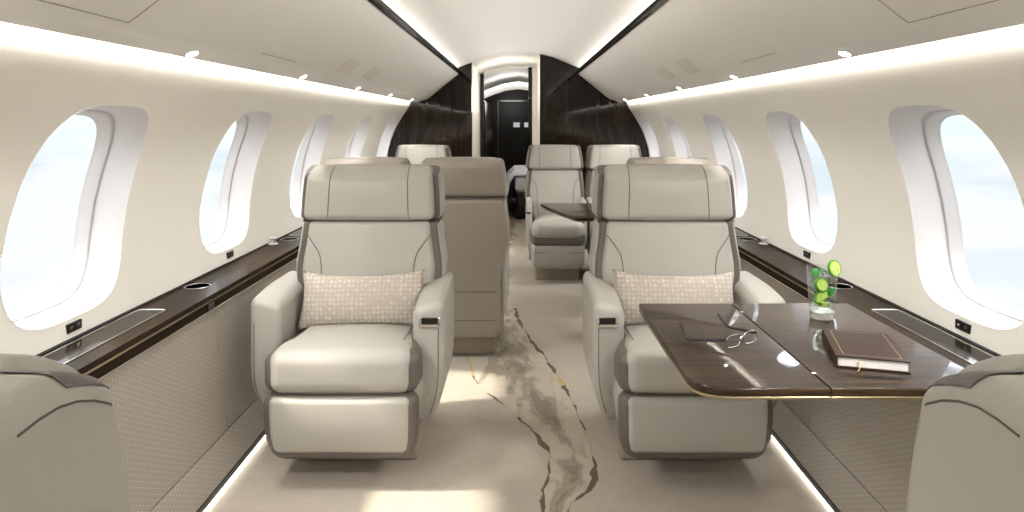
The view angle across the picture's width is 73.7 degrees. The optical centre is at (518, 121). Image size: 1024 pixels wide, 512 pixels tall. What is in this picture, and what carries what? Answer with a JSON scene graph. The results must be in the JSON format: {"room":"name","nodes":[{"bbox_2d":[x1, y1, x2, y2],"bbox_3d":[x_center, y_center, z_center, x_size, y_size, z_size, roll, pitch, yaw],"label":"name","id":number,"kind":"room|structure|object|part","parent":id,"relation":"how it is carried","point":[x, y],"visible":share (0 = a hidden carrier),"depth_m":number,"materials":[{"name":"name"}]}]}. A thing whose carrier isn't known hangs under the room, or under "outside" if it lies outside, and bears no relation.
{"room":"aircraft cabin","nodes":[
{"label":"aircraft cabin","id":0,"kind":"room"},
{"bbox_2d":[0,22,410,355],"bbox_3d":[-1.121,0.193,2.575,0.242,0.895,7.750,0,0,0],"label":"wall","id":1,"kind":"structure","parent":0,"point":[47,78],"depth_m":2.24,"materials":[{"name":"white"}]},
{"bbox_2d":[66,319,81,333],"bbox_3d":[-1.227,0.564,1.885,0.009,0.026,0.062,0,0,0],"label":"power socket","id":2,"kind":"object","parent":1,"relation":"attached to","point":[73,326],"visible":1,"depth_m":1.88,"materials":[{"name":"black plastic"}]},
{"bbox_2d":[0,105,148,329],"bbox_3d":[-1.237,0.247,1.885,0.277,0.586,0.506,0,0,0],"label":"window","id":3,"kind":"structure","parent":1,"relation":"in","point":[121,132],"depth_m":2.11,"materials":[{"name":"grey plastic"}]},
{"bbox_2d":[101,310,227,511],"bbox_3d":[-1.032,0.853,1.820,0.059,0.411,1.077,0,0,0],"label":"wall panel","id":4,"kind":"object","parent":1,"relation":"attached to","point":[169,399],"depth_m":2.01,"materials":[{"name":"beige fabric"}]},
{"bbox_2d":[35,227,301,380],"bbox_3d":[-1.134,0.618,2.575,0.176,0.061,7.750,0,0,0],"label":"ledge","id":5,"kind":"object","parent":1,"relation":"attached to","point":[98,352],"visible":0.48,"depth_m":2.13,"materials":[{"name":"brown wood"}]},
{"bbox_3d":[-1.151,0.591,1.600,0.087,0.001,1.100,0,0,0],"label":"tray lid","id":6,"kind":"part","parent":5,"relation":"part of","materials":[{"name":"black"}]},
{"bbox_3d":[-1.063,0.628,2.575,0.023,0.032,7.750,0,0,0],"label":"rail","id":7,"kind":"part","parent":5,"relation":"part of","materials":[{"name":"brown wood"}]},
{"bbox_2d":[268,236,277,244],"bbox_3d":[-1.185,0.573,3.300,0.048,0.038,0.048,0,0,0],"label":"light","id":8,"kind":"object","parent":5,"relation":"on","point":[273,238],"visible":1,"depth_m":3.29,"materials":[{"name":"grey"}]},
{"bbox_3d":[-1.151,0.591,3.925,0.087,0.001,0.750,0,0,0],"label":"tray lid","id":9,"kind":"part","parent":5,"relation":"part of","materials":[{"name":"black"}]},
{"bbox_2d":[149,398,264,511],"bbox_3d":[-0.998,1.118,2.575,0.064,0.112,7.750,0,0,0],"label":"baseboard","id":10,"kind":"structure","parent":1,"relation":"attached to","point":[196,485],"depth_m":2.22,"materials":[{"name":"beige fabric"}]},
{"bbox_2d":[226,250,233,258],"bbox_3d":[-1.227,0.564,2.905,0.009,0.026,0.062,0,0,0],"label":"power socket","id":11,"kind":"object","parent":1,"relation":"attached to","point":[230,254],"visible":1,"depth_m":2.90,"materials":[{"name":"black plastic"}]},
{"bbox_2d":[196,429,265,511],"bbox_3d":[-0.991,1.185,2.575,0.058,0.030,7.750,0,0,0],"label":"trim","id":12,"kind":"structure","parent":1,"relation":"attached to","point":[251,448],"depth_m":2.28,"materials":[{"name":"black plastic"}]},
{"bbox_2d":[199,111,270,252],"bbox_3d":[-1.237,0.247,2.905,0.277,0.586,0.506,0,0,0],"label":"window","id":13,"kind":"structure","parent":1,"relation":"in","point":[231,226],"depth_m":3.13,"materials":[{"name":"grey plastic"}]},
{"bbox_2d":[215,260,296,427],"bbox_3d":[-1.032,0.853,2.900,0.059,0.411,1.077,0,0,0],"label":"wall panel","id":14,"kind":"object","parent":1,"relation":"attached to","point":[233,318],"depth_m":2.50,"materials":[{"name":"beige fabric"}]},
{"bbox_2d":[289,114,333,216],"bbox_3d":[-1.237,0.247,3.950,0.277,0.586,0.506,0,0,0],"label":"window","id":15,"kind":"structure","parent":1,"relation":"in","point":[310,153],"depth_m":4.18,"materials":[{"name":"grey plastic"}]},
{"bbox_2d":[345,116,372,156],"bbox_3d":[-1.237,0.247,5.050,0.277,0.586,0.506,0,0,0],"label":"window","id":16,"kind":"structure","parent":1,"relation":"in","point":[355,146],"depth_m":5.28,"materials":[{"name":"grey plastic"}]},
{"bbox_2d":[376,117,397,156],"bbox_3d":[-1.237,0.247,6.150,0.277,0.586,0.506,0,0,0],"label":"window","id":17,"kind":"structure","parent":1,"relation":"in","point":[382,150],"depth_m":6.39,"materials":[{"name":"grey plastic"}]},
{"bbox_2d":[0,0,457,101],"bbox_3d":[-0.783,-0.324,2.575,0.457,0.277,7.750,0,0,0],"label":"panel","id":18,"kind":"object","parent":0,"point":[294,39],"depth_m":2.16,"materials":[{"name":"white plastic"}]},
{"bbox_2d":[183,50,199,57],"bbox_3d":[-0.929,-0.196,1.940,0.039,0.026,0.072,0,0,4],"label":"recessed light","id":19,"kind":"object","parent":18,"relation":"in","point":[192,53],"visible":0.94,"depth_m":1.94,"materials":[{"name":"grey"}]},
{"bbox_2d":[336,58,361,73],"bbox_3d":[-0.801,-0.264,3.230,0.073,0.060,0.220,0,0,0],"label":"ceiling vent","id":20,"kind":"object","parent":18,"relation":"in","point":[351,64],"visible":1,"depth_m":3.22,"materials":[{"name":"beige plastic"}]},
{"bbox_2d":[361,67,381,79],"bbox_3d":[-0.801,-0.264,3.730,0.073,0.060,0.220,0,0,0],"label":"ceiling vent","id":21,"kind":"object","parent":18,"relation":"in","point":[373,72],"visible":1,"depth_m":3.72,"materials":[{"name":"beige plastic"}]},
{"bbox_2d":[472,65,479,156],"bbox_3d":[-0.476,0.318,7.256,0.048,1.764,1.488,0,0,0],"label":"wall","id":22,"kind":"structure","parent":0,"point":[475,75],"depth_m":7.18,"materials":[{"name":"white plastic"}]},
{"bbox_2d":[480,73,483,156],"bbox_3d":[-0.427,0.310,8.030,0.044,1.780,0.060,0,0,0],"label":"trim","id":23,"kind":"structure","parent":22,"relation":"attached to","point":[481,76],"depth_m":8.00,"materials":[{"name":"black wood"}]},
{"bbox_2d":[492,109,515,197],"bbox_3d":[0.000,0.500,10.825,1.900,1.400,0.050,0,0,0],"label":"wall","id":24,"kind":"structure","parent":0,"point":[494,111],"depth_m":10.80,"materials":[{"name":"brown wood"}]},
{"bbox_2d":[484,89,527,108],"bbox_3d":[0.000,-0.360,10.825,1.900,0.319,0.050,0,0,0],"label":"trim","id":25,"kind":"structure","parent":24,"relation":"attached to","point":[517,94],"depth_m":10.80,"materials":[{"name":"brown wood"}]},
{"bbox_2d":[497,100,527,196],"bbox_3d":[0.000,0.427,10.775,0.664,1.545,0.045,0,0,0],"label":"door","id":26,"kind":"structure","parent":24,"relation":"in","point":[512,142],"depth_m":10.77,"materials":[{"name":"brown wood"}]},
{"bbox_3d":[0.000,0.427,10.775,0.664,1.545,0.044,0,0,0],"label":"frame","id":27,"kind":"part","parent":26,"relation":"part of","materials":[{"name":"black"}]},
{"bbox_2d":[513,122,519,126],"bbox_3d":[-0.030,0.045,10.758,0.100,0.075,0.012,0,0,0],"label":"wall lamp","id":28,"kind":"object","parent":26,"relation":"attached to","point":[515,124],"visible":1,"depth_m":10.75,"materials":[{"name":"white"}]},
{"bbox_2d":[484,68,527,90],"bbox_3d":[0.000,-0.420,9.400,1.900,0.440,2.800,0,0,0],"label":"ceiling","id":29,"kind":"structure","parent":0,"point":[495,79],"depth_m":9.30,"materials":[{"name":"white plastic"}]},
{"bbox_2d":[484,82,527,98],"bbox_3d":[0.000,0.250,10.875,1.900,1.900,0.050,0,0,0],"label":"wall","id":30,"kind":"structure","parent":0,"point":[514,85],"depth_m":10.85,"materials":[{"name":"white plastic"}]},
{"bbox_2d":[480,66,536,77],"bbox_3d":[0.000,0.269,8.001,1.900,1.862,0.002,0,0,0],"label":"wall","id":31,"kind":"structure","parent":0,"point":[508,67],"depth_m":8.00,"materials":[{"name":"white"}]},
{"bbox_2d":[528,67,531,147],"bbox_3d":[0.138,0.278,8.030,0.045,1.845,0.060,0,0,0],"label":"trim","id":32,"kind":"structure","parent":31,"relation":"attached to","point":[529,70],"depth_m":8.00,"materials":[{"name":"black wood"}]},
{"bbox_2d":[532,71,536,144],"bbox_3d":[0.210,0.285,8.025,0.100,1.830,0.049,0,0,0],"label":"trim","id":33,"kind":"structure","parent":31,"relation":"attached to","point":[534,73],"depth_m":8.00,"materials":[{"name":"white plastic"}]},
{"bbox_2d":[205,198,831,511],"bbox_3d":[0.000,1.225,4.775,2.040,0.050,12.150,0,0,0],"label":"floor","id":34,"kind":"structure","parent":0,"point":[522,426],"depth_m":2.38,"materials":[{"name":"carpet"}]},
{"bbox_2d":[0,353,131,511],"bbox_3d":[-0.599,0.685,0.691,0.686,1.030,0.699,0,0,0],"label":"seat","id":35,"kind":"object","parent":34,"relation":"on","point":[61,447],"visible":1,"depth_m":0.47,"materials":[{"name":"beige leather"}]},
{"bbox_2d":[204,435,265,511],"bbox_3d":[-0.965,1.193,2.575,0.004,0.006,7.710,0,0,0],"label":"light strip","id":36,"kind":"object","parent":34,"relation":"on","point":[265,435],"visible":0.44,"depth_m":2.31,"materials":[{"name":"white"}]},
{"bbox_2d":[251,164,453,458],"bbox_3d":[-0.599,0.685,2.534,0.686,1.030,0.699,0,0,0],"label":"seat","id":37,"kind":"object","parent":34,"relation":"on","point":[365,390],"visible":0.97,"depth_m":2.38,"materials":[{"name":"beige leather"}]},
{"bbox_3d":[-0.883,0.835,2.575,0.118,0.470,0.408,0,0,0],"label":"armrest","id":38,"kind":"part","parent":37,"relation":"part of","materials":[{"name":"grey leather"}]},
{"bbox_2d":[270,323,412,393],"bbox_3d":[-0.578,0.820,2.452,0.470,0.176,0.532,0,0,0],"label":"seat cushion","id":39,"kind":"object","parent":37,"relation":"on","point":[365,358],"depth_m":2.20,"materials":[{"name":"grey leather"}]},
{"bbox_3d":[-0.578,0.998,2.251,0.504,0.232,0.109,0,0,0],"label":"leg rest trim","id":40,"kind":"part","parent":37,"relation":"part of","materials":[{"name":"grey leather"}]},
{"bbox_3d":[-0.578,0.828,2.465,0.508,0.156,0.520,0,0,0],"label":"cushion trim","id":41,"kind":"part","parent":37,"relation":"part of","materials":[{"name":"grey leather"}]},
{"bbox_2d":[296,269,424,330],"bbox_3d":[-0.575,0.662,2.542,0.486,0.219,0.124,0,0,2],"label":"lumbar pillow","id":42,"kind":"object","parent":37,"relation":"on","point":[328,299],"visible":0.96,"depth_m":2.50,"materials":[{"name":"beige fabric"}]},
{"bbox_3d":[-0.578,0.590,2.671,0.512,0.415,0.145,0,0,0],"label":"backrest","id":43,"kind":"part","parent":37,"relation":"part of","materials":[{"name":"grey leather"}]},
{"bbox_3d":[-0.578,0.592,2.680,0.560,0.413,0.124,0,0,0],"label":"backrest trim","id":44,"kind":"part","parent":37,"relation":"part of","materials":[{"name":"grey leather"}]},
{"bbox_3d":[-0.578,0.283,2.698,0.542,0.194,0.086,0,0,0],"label":"headrest trim","id":45,"kind":"part","parent":37,"relation":"part of","materials":[{"name":"grey leather"}]},
{"bbox_3d":[-0.578,0.985,2.520,0.494,0.230,0.560,0,0,0],"label":"seat","id":46,"kind":"part","parent":37,"relation":"part of","materials":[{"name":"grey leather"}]},
{"bbox_3d":[-0.315,0.835,2.575,0.118,0.470,0.408,0,0,0],"label":"armrest","id":47,"kind":"part","parent":37,"relation":"part of","materials":[{"name":"grey leather"}]},
{"bbox_2d":[325,157,410,163],"bbox_3d":[-0.775,0.692,3.745,0.480,1.017,0.717,0,0,0],"label":"seat","id":48,"kind":"object","parent":34,"relation":"on","point":[343,160],"visible":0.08,"depth_m":3.45,"materials":[{"name":"grey leather"}]},
{"bbox_2d":[395,145,451,163],"bbox_3d":[-0.775,0.692,5.355,0.480,1.017,0.717,0,0,0],"label":"seat","id":49,"kind":"object","parent":34,"relation":"on","point":[416,154],"visible":0.15,"depth_m":5.46,"materials":[{"name":"grey leather"}]},
{"bbox_3d":[-0.775,0.290,5.527,0.452,0.180,0.085,0,0,0],"label":"headrest trim","id":50,"kind":"part","parent":49,"relation":"part of","materials":[{"name":"grey leather"}]},
{"bbox_2d":[421,157,510,353],"bbox_3d":[-0.285,0.692,3.745,0.480,1.017,0.717,0,0,0],"label":"seat","id":51,"kind":"object","parent":34,"relation":"on","point":[475,217],"visible":0.66,"depth_m":3.43,"materials":[{"name":"grey leather"}]},
{"bbox_3d":[-0.086,0.835,3.695,0.076,0.470,0.408,0,0,0],"label":"armrest","id":52,"kind":"part","parent":51,"relation":"part of","materials":[{"name":"grey leather"}]},
{"bbox_2d":[484,100,491,156],"bbox_3d":[-0.552,0.465,9.450,0.316,1.470,2.300,0,0,0],"label":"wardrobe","id":53,"kind":"object","parent":34,"relation":"on","point":[487,106],"visible":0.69,"depth_m":8.95,"materials":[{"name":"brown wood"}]},
{"bbox_3d":[-0.412,0.450,8.693,0.012,1.380,0.745,0,0,0],"label":"door","id":54,"kind":"part","parent":53,"relation":"part of","materials":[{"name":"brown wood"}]},
{"bbox_3d":[-0.412,0.450,9.453,0.012,1.380,0.745,0,0,0],"label":"door","id":55,"kind":"part","parent":53,"relation":"part of","materials":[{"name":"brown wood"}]},
{"bbox_3d":[-0.412,0.450,10.213,0.012,1.380,0.745,0,0,0],"label":"door","id":56,"kind":"part","parent":53,"relation":"part of","materials":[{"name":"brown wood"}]},
{"bbox_2d":[506,165,526,217],"bbox_3d":[0.288,0.894,9.329,1.054,0.571,1.961,0,0,0],"label":"seat","id":57,"kind":"object","parent":34,"relation":"on","point":[517,172],"visible":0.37,"depth_m":8.40,"materials":[{"name":"leather"}]},
{"bbox_3d":[0.385,0.770,9.350,0.860,0.239,1.920,0,0,0],"label":"mattress","id":58,"kind":"part","parent":57,"relation":"part of","materials":[{"name":"white fabric"}]},
{"bbox_2d":[525,145,586,279],"bbox_3d":[0.293,0.692,5.355,0.480,1.017,0.717,0,0,0],"label":"seat","id":59,"kind":"object","parent":34,"relation":"on","point":[556,244],"visible":0.97,"depth_m":5.30,"materials":[{"name":"beige leather"}]},
{"bbox_3d":[0.094,0.835,5.405,0.076,0.470,0.408,0,0,0],"label":"armrest","id":60,"kind":"part","parent":59,"relation":"part of","materials":[{"name":"grey leather"}]},
{"bbox_3d":[0.293,0.290,5.527,0.452,0.180,0.085,0,0,0],"label":"headrest trim","id":61,"kind":"part","parent":59,"relation":"part of","materials":[{"name":"grey leather"}]},
{"bbox_3d":[0.293,0.590,5.501,0.408,0.415,0.145,0,0,0],"label":"backrest","id":62,"kind":"part","parent":59,"relation":"part of","materials":[{"name":"grey leather"}]},
{"bbox_3d":[0.293,0.592,5.510,0.456,0.413,0.124,0,0,0],"label":"backrest trim","id":63,"kind":"part","parent":59,"relation":"part of","materials":[{"name":"grey leather"}]},
{"bbox_3d":[0.293,0.875,5.305,0.406,0.131,0.560,0,0,0],"label":"cushion trim","id":64,"kind":"part","parent":59,"relation":"part of","materials":[{"name":"grey leather"}]},
{"bbox_3d":[0.293,0.985,5.350,0.404,0.230,0.560,0,0,0],"label":"seat","id":65,"kind":"part","parent":59,"relation":"part of","materials":[{"name":"grey leather"}]},
{"bbox_2d":[531,215,584,237],"bbox_3d":[0.293,0.806,5.282,0.396,0.170,0.572,0,0,0],"label":"seat cushion","id":66,"kind":"object","parent":59,"relation":"on","point":[542,226],"depth_m":5.02,"materials":[{"name":"grey leather"}]},
{"bbox_3d":[0.492,0.835,5.405,0.076,0.470,0.408,0,0,0],"label":"armrest","id":67,"kind":"part","parent":59,"relation":"part of","materials":[{"name":"grey leather"}]},
{"bbox_2d":[541,203,594,221],"bbox_3d":[0.601,0.885,4.440,0.889,0.630,0.720,0,0,0],"label":"dining table","id":68,"kind":"object","parent":34,"relation":"on","point":[577,212],"visible":0.06,"depth_m":4.40,"materials":[{"name":"brown wood"}]},
{"bbox_2d":[584,145,641,254],"bbox_3d":[0.775,0.692,5.355,0.480,1.017,0.717,0,0,0],"label":"seat","id":69,"kind":"object","parent":34,"relation":"on","point":[595,155],"visible":0.27,"depth_m":5.46,"materials":[{"name":"grey leather"}]},
{"bbox_3d":[0.576,0.835,5.405,0.076,0.470,0.408,0,0,0],"label":"armrest","id":70,"kind":"part","parent":69,"relation":"part of","materials":[{"name":"grey leather"}]},
{"bbox_3d":[0.775,0.592,5.510,0.456,0.413,0.124,0,0,0],"label":"backrest trim","id":71,"kind":"part","parent":69,"relation":"part of","materials":[{"name":"grey leather"}]},
{"bbox_3d":[0.775,0.590,5.501,0.408,0.415,0.145,0,0,0],"label":"backrest","id":72,"kind":"part","parent":69,"relation":"part of","materials":[{"name":"grey leather"}]},
{"bbox_3d":[0.775,0.290,5.527,0.452,0.180,0.085,0,0,0],"label":"headrest trim","id":73,"kind":"part","parent":69,"relation":"part of","materials":[{"name":"grey leather"}]},
{"bbox_2d":[626,157,711,163],"bbox_3d":[0.775,0.692,3.745,0.480,1.017,0.717,0,0,0],"label":"seat","id":74,"kind":"object","parent":34,"relation":"on","point":[637,160],"visible":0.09,"depth_m":3.45,"materials":[{"name":"grey leather"}]},
{"bbox_2d":[583,164,784,458],"bbox_3d":[0.599,0.685,2.534,0.686,1.030,0.699,0,0,0],"label":"seat","id":75,"kind":"object","parent":34,"relation":"on","point":[650,219],"visible":0.77,"depth_m":2.51,"materials":[{"name":"beige leather"}]},
{"bbox_3d":[0.315,0.835,2.575,0.118,0.470,0.408,0,0,0],"label":"armrest","id":76,"kind":"part","parent":75,"relation":"part of","materials":[{"name":"grey leather"}]},
{"bbox_3d":[0.578,0.985,2.520,0.494,0.230,0.560,0,0,0],"label":"seat","id":77,"kind":"part","parent":75,"relation":"part of","materials":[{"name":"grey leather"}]},
{"bbox_3d":[0.578,0.828,2.465,0.508,0.156,0.520,0,0,0],"label":"cushion trim","id":78,"kind":"part","parent":75,"relation":"part of","materials":[{"name":"grey leather"}]},
{"bbox_2d":[624,324,696,393],"bbox_3d":[0.578,0.820,2.452,0.470,0.176,0.532,0,0,0],"label":"seat cushion","id":79,"kind":"object","parent":75,"relation":"on","point":[648,369],"depth_m":2.20,"materials":[{"name":"grey leather"}]},
{"bbox_3d":[0.578,0.283,2.698,0.542,0.194,0.086,0,0,0],"label":"headrest trim","id":80,"kind":"part","parent":75,"relation":"part of","materials":[{"name":"grey leather"}]},
{"bbox_3d":[0.578,0.592,2.680,0.560,0.413,0.124,0,0,0],"label":"backrest trim","id":81,"kind":"part","parent":75,"relation":"part of","materials":[{"name":"grey leather"}]},
{"bbox_3d":[0.578,0.590,2.671,0.512,0.415,0.145,0,0,0],"label":"backrest","id":82,"kind":"part","parent":75,"relation":"part of","materials":[{"name":"grey leather"}]},
{"bbox_2d":[612,269,733,325],"bbox_3d":[0.577,0.662,2.542,0.486,0.219,0.124,0,0,2],"label":"lumbar pillow","id":83,"kind":"object","parent":75,"relation":"on","point":[632,289],"visible":0.64,"depth_m":2.50,"materials":[{"name":"beige fabric"}]},
{"bbox_3d":[0.578,0.998,2.251,0.504,0.232,0.109,0,0,0],"label":"leg rest trim","id":84,"kind":"part","parent":75,"relation":"part of","materials":[{"name":"grey leather"}]},
{"bbox_3d":[0.883,0.835,2.575,0.118,0.470,0.408,0,0,0],"label":"armrest","id":85,"kind":"part","parent":75,"relation":"part of","materials":[{"name":"grey leather"}]},
{"bbox_2d":[771,435,832,511],"bbox_3d":[0.965,1.193,2.575,0.004,0.006,7.710,0,0,0],"label":"light strip","id":86,"kind":"object","parent":34,"relation":"on","point":[771,435],"visible":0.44,"depth_m":2.31,"materials":[{"name":"white"}]},
{"bbox_2d":[905,354,1023,511],"bbox_3d":[0.599,0.685,0.691,0.686,1.030,0.699,0,0,0],"label":"seat","id":87,"kind":"object","parent":34,"relation":"on","point":[968,453],"visible":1,"depth_m":0.47,"materials":[{"name":"beige leather"}]},
{"bbox_2d":[382,0,654,73],"bbox_3d":[0.000,-0.577,3.350,1.224,0.163,9.300,0,0,0],"label":"ceiling","id":88,"kind":"structure","parent":0,"point":[488,34],"depth_m":4.29,"materials":[{"name":"white"}]},
{"bbox_2d":[368,0,461,73],"bbox_3d":[-0.546,-0.468,2.575,0.027,0.032,7.749,0,0,0],"label":"trim","id":89,"kind":"structure","parent":88,"relation":"attached to","point":[379,4],"depth_m":3.40,"materials":[{"name":"black"}]},
{"bbox_2d":[575,0,668,73],"bbox_3d":[0.546,-0.468,2.575,0.027,0.032,7.749,0,0,0],"label":"trim","id":90,"kind":"structure","parent":88,"relation":"attached to","point":[656,4],"depth_m":3.40,"materials":[{"name":"black"}]},
{"bbox_2d":[388,54,648,248],"bbox_3d":[0.000,0.280,6.480,2.484,1.841,0.060,0,0,0],"label":"wall","id":91,"kind":"structure","parent":0,"point":[573,111],"depth_m":6.45,"materials":[{"name":"black wood"}]},
{"bbox_2d":[537,59,539,144],"bbox_3d":[0.236,0.279,7.256,0.047,1.843,1.488,0,0,0],"label":"wall","id":92,"kind":"structure","parent":0,"point":[538,65],"depth_m":7.27,"materials":[{"name":"white"}]},
{"bbox_2d":[579,0,1023,101],"bbox_3d":[0.783,-0.324,2.575,0.457,0.277,7.750,0,0,0],"label":"panel","id":93,"kind":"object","parent":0,"point":[742,39],"depth_m":2.18,"materials":[{"name":"white plastic"}]},
{"bbox_2d":[655,67,675,79],"bbox_3d":[0.801,-0.264,3.730,0.073,0.060,0.220,0,0,0],"label":"ceiling vent","id":94,"kind":"object","parent":93,"relation":"in","point":[663,72],"visible":1,"depth_m":3.72,"materials":[{"name":"beige plastic"}]},
{"bbox_2d":[675,58,700,73],"bbox_3d":[0.801,-0.264,3.230,0.073,0.060,0.220,0,0,0],"label":"ceiling vent","id":95,"kind":"object","parent":93,"relation":"in","point":[685,64],"visible":1,"depth_m":3.22,"materials":[{"name":"beige plastic"}]},
{"bbox_2d":[837,50,853,57],"bbox_3d":[0.929,-0.196,1.940,0.039,0.026,0.072,0,0,4],"label":"recessed light","id":96,"kind":"object","parent":93,"relation":"in","point":[844,53],"visible":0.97,"depth_m":1.94,"materials":[{"name":"grey"}]},
{"bbox_2d":[626,24,1023,355],"bbox_3d":[1.121,0.193,2.575,0.242,0.895,7.750,0,0,0],"label":"wall","id":97,"kind":"structure","parent":0,"point":[846,105],"depth_m":2.29,"materials":[{"name":"white"}]},
{"bbox_2d":[639,117,660,156],"bbox_3d":[1.237,0.247,6.150,0.277,0.586,0.506,0,0,0],"label":"window","id":98,"kind":"structure","parent":97,"relation":"in","point":[654,150],"depth_m":6.39,"materials":[{"name":"grey plastic"}]},
{"bbox_2d":[664,116,691,156],"bbox_3d":[1.237,0.247,5.050,0.277,0.586,0.506,0,0,0],"label":"window","id":99,"kind":"structure","parent":97,"relation":"in","point":[681,146],"depth_m":5.28,"materials":[{"name":"grey plastic"}]},
{"bbox_2d":[703,114,747,216],"bbox_3d":[1.237,0.247,3.950,0.277,0.586,0.506,0,0,0],"label":"window","id":100,"kind":"structure","parent":97,"relation":"in","point":[726,153],"depth_m":4.18,"materials":[{"name":"grey plastic"}]},
{"bbox_2d":[740,260,812,427],"bbox_3d":[1.032,0.853,2.900,0.059,0.411,1.077,0,0,0],"label":"trim","id":101,"kind":"structure","parent":97,"relation":"attached to","point":[802,409],"depth_m":2.60,"materials":[{"name":"beige fabric"}]},
{"bbox_2d":[766,111,837,252],"bbox_3d":[1.237,0.247,2.905,0.277,0.586,0.506,0,0,0],"label":"window","id":102,"kind":"structure","parent":97,"relation":"in","point":[805,226],"depth_m":3.13,"materials":[{"name":"grey plastic"}]},
{"bbox_2d":[771,429,840,511],"bbox_3d":[0.991,1.185,2.575,0.058,0.030,7.750,0,0,0],"label":"trim","id":103,"kind":"structure","parent":97,"relation":"attached to","point":[785,448],"depth_m":2.28,"materials":[{"name":"black plastic"}]},
{"bbox_2d":[803,250,810,258],"bbox_3d":[1.227,0.564,2.905,0.009,0.026,0.062,0,0,0],"label":"power socket","id":104,"kind":"object","parent":97,"relation":"attached to","point":[806,254],"visible":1,"depth_m":2.90,"materials":[{"name":"black plastic"}]},
{"bbox_2d":[772,400,887,511],"bbox_3d":[0.998,1.118,2.575,0.064,0.112,7.750,0,0,0],"label":"baseboard","id":105,"kind":"structure","parent":97,"relation":"attached to","point":[840,485],"depth_m":2.22,"materials":[{"name":"beige fabric"}]},
{"bbox_2d":[809,399,922,511],"bbox_3d":[1.032,0.853,1.820,0.059,0.411,1.077,0,0,0],"label":"wall panel","id":106,"kind":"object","parent":97,"relation":"attached to","point":[874,440],"depth_m":1.95,"materials":[{"name":"beige fabric"}]},
{"bbox_2d":[735,227,1001,367],"bbox_3d":[1.134,0.618,2.575,0.176,0.061,7.750,0,0,0],"label":"ledge","id":107,"kind":"object","parent":97,"relation":"attached to","point":[785,268],"visible":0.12,"depth_m":2.30,"materials":[{"name":"brown wood"}]},
{"bbox_3d":[1.151,0.591,3.925,0.087,0.001,0.750,0,0,0],"label":"tray lid","id":108,"kind":"part","parent":107,"relation":"part of","materials":[{"name":"beige"}]},
{"bbox_2d":[759,236,768,244],"bbox_3d":[1.185,0.573,3.300,0.048,0.038,0.048,0,0,0],"label":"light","id":109,"kind":"object","parent":107,"relation":"on","point":[763,238],"visible":1,"depth_m":3.29,"materials":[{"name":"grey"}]},
{"bbox_3d":[1.063,0.628,2.575,0.023,0.032,7.750,0,0,0],"label":"rail","id":110,"kind":"part","parent":107,"relation":"part of","materials":[{"name":"brown wood"}]},
{"bbox_2d":[639,303,963,399],"bbox_3d":[0.711,0.600,1.806,0.668,0.061,0.688,0,0,0],"label":"side table","id":111,"kind":"object","parent":107,"relation":"attached to","point":[789,358],"visible":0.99,"depth_m":1.68,"materials":[{"name":"brown wood"}]},
{"bbox_2d":[679,313,756,347],"bbox_3d":[0.518,0.549,1.790,0.174,0.042,0.138,0,0,-32],"label":"spectacles","id":112,"kind":"object","parent":111,"relation":"on","point":[718,314],"visible":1,"depth_m":1.76,"materials":[{"name":"silver metal"}]},
{"bbox_2d":[806,268,837,320],"bbox_3d":[0.882,0.495,1.985,0.085,0.148,0.085,0,0,0],"label":"drinking glass","id":113,"kind":"object","parent":111,"relation":"on","point":[825,314],"visible":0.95,"depth_m":1.97,"materials":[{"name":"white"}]},
{"bbox_2d":[827,259,840,276],"bbox_3d":[0.915,0.424,1.979,0.052,0.050,0.018,0,0,-25],"label":"wedge","id":114,"kind":"object","parent":113,"relation":"on","point":[832,266],"visible":1,"depth_m":1.97,"materials":[{"name":"green food"}]},
{"bbox_3d":[0.882,0.492,1.985,0.077,0.101,0.077,0,0,0],"label":"drink","id":115,"kind":"object","parent":113,"relation":"in","visible":0},
{"bbox_2d":[811,268,819,276],"bbox_3d":[0.859,0.437,1.976,0.022,0.025,0.016,0,0,-9],"label":"leaf","id":116,"kind":"object","parent":115,"relation":"on","point":[815,272],"visible":1,"depth_m":1.98,"materials":[{"name":"green plant"}]},
{"bbox_2d":[814,290,827,303],"bbox_3d":[0.876,0.502,1.969,0.054,0.040,0.018,0,0,-10],"label":"wedge","id":117,"kind":"object","parent":115,"relation":"in","point":[818,296],"visible":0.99,"depth_m":1.96,"materials":[{"name":"green food"}]},
{"bbox_2d":[814,277,828,292],"bbox_3d":[0.874,0.470,1.971,0.045,0.044,0.018,0,0,-15],"label":"wedge","id":118,"kind":"object","parent":115,"relation":"in","point":[821,285],"visible":1,"depth_m":1.97,"materials":[{"name":"green food"}]},
{"bbox_2d":[816,301,828,306],"bbox_3d":[0.879,0.528,1.984,0.051,0.022,0.026,0,0,-40],"label":"wedge","id":119,"kind":"object","parent":115,"relation":"in","point":[821,303],"visible":0.8,"depth_m":1.97,"materials":[{"name":"green"}]},
{"bbox_2d":[827,288,834,296],"bbox_3d":[0.894,0.488,1.955,0.022,0.026,0.015,0,0,42],"label":"leaf","id":120,"kind":"object","parent":115,"relation":"in","point":[831,291],"visible":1,"depth_m":1.96,"materials":[{"name":"green"}]},
{"bbox_2d":[822,328,910,373],"bbox_3d":[0.839,0.555,1.658,0.156,0.028,0.240,0,0,16],"label":"notebook","id":121,"kind":"object","parent":111,"relation":"on","point":[860,350],"visible":1,"depth_m":1.62,"materials":[{"name":"brown leather"}]},
{"bbox_3d":[1.151,0.591,1.600,0.087,0.001,1.100,0,0,0],"label":"tray lid","id":122,"kind":"part","parent":107,"relation":"part of","materials":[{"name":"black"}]},
{"bbox_2d":[888,105,1023,329],"bbox_3d":[1.237,0.247,1.885,0.277,0.586,0.506,0,0,0],"label":"window","id":123,"kind":"structure","parent":97,"relation":"in","point":[915,133],"depth_m":2.11,"materials":[{"name":"grey plastic"}]},
{"bbox_2d":[955,319,970,333],"bbox_3d":[1.227,0.564,1.885,0.009,0.026,0.062,0,0,0],"label":"power socket","id":124,"kind":"object","parent":97,"relation":"attached to","point":[963,326],"visible":1,"depth_m":1.88,"materials":[{"name":"black plastic"}]}
]}

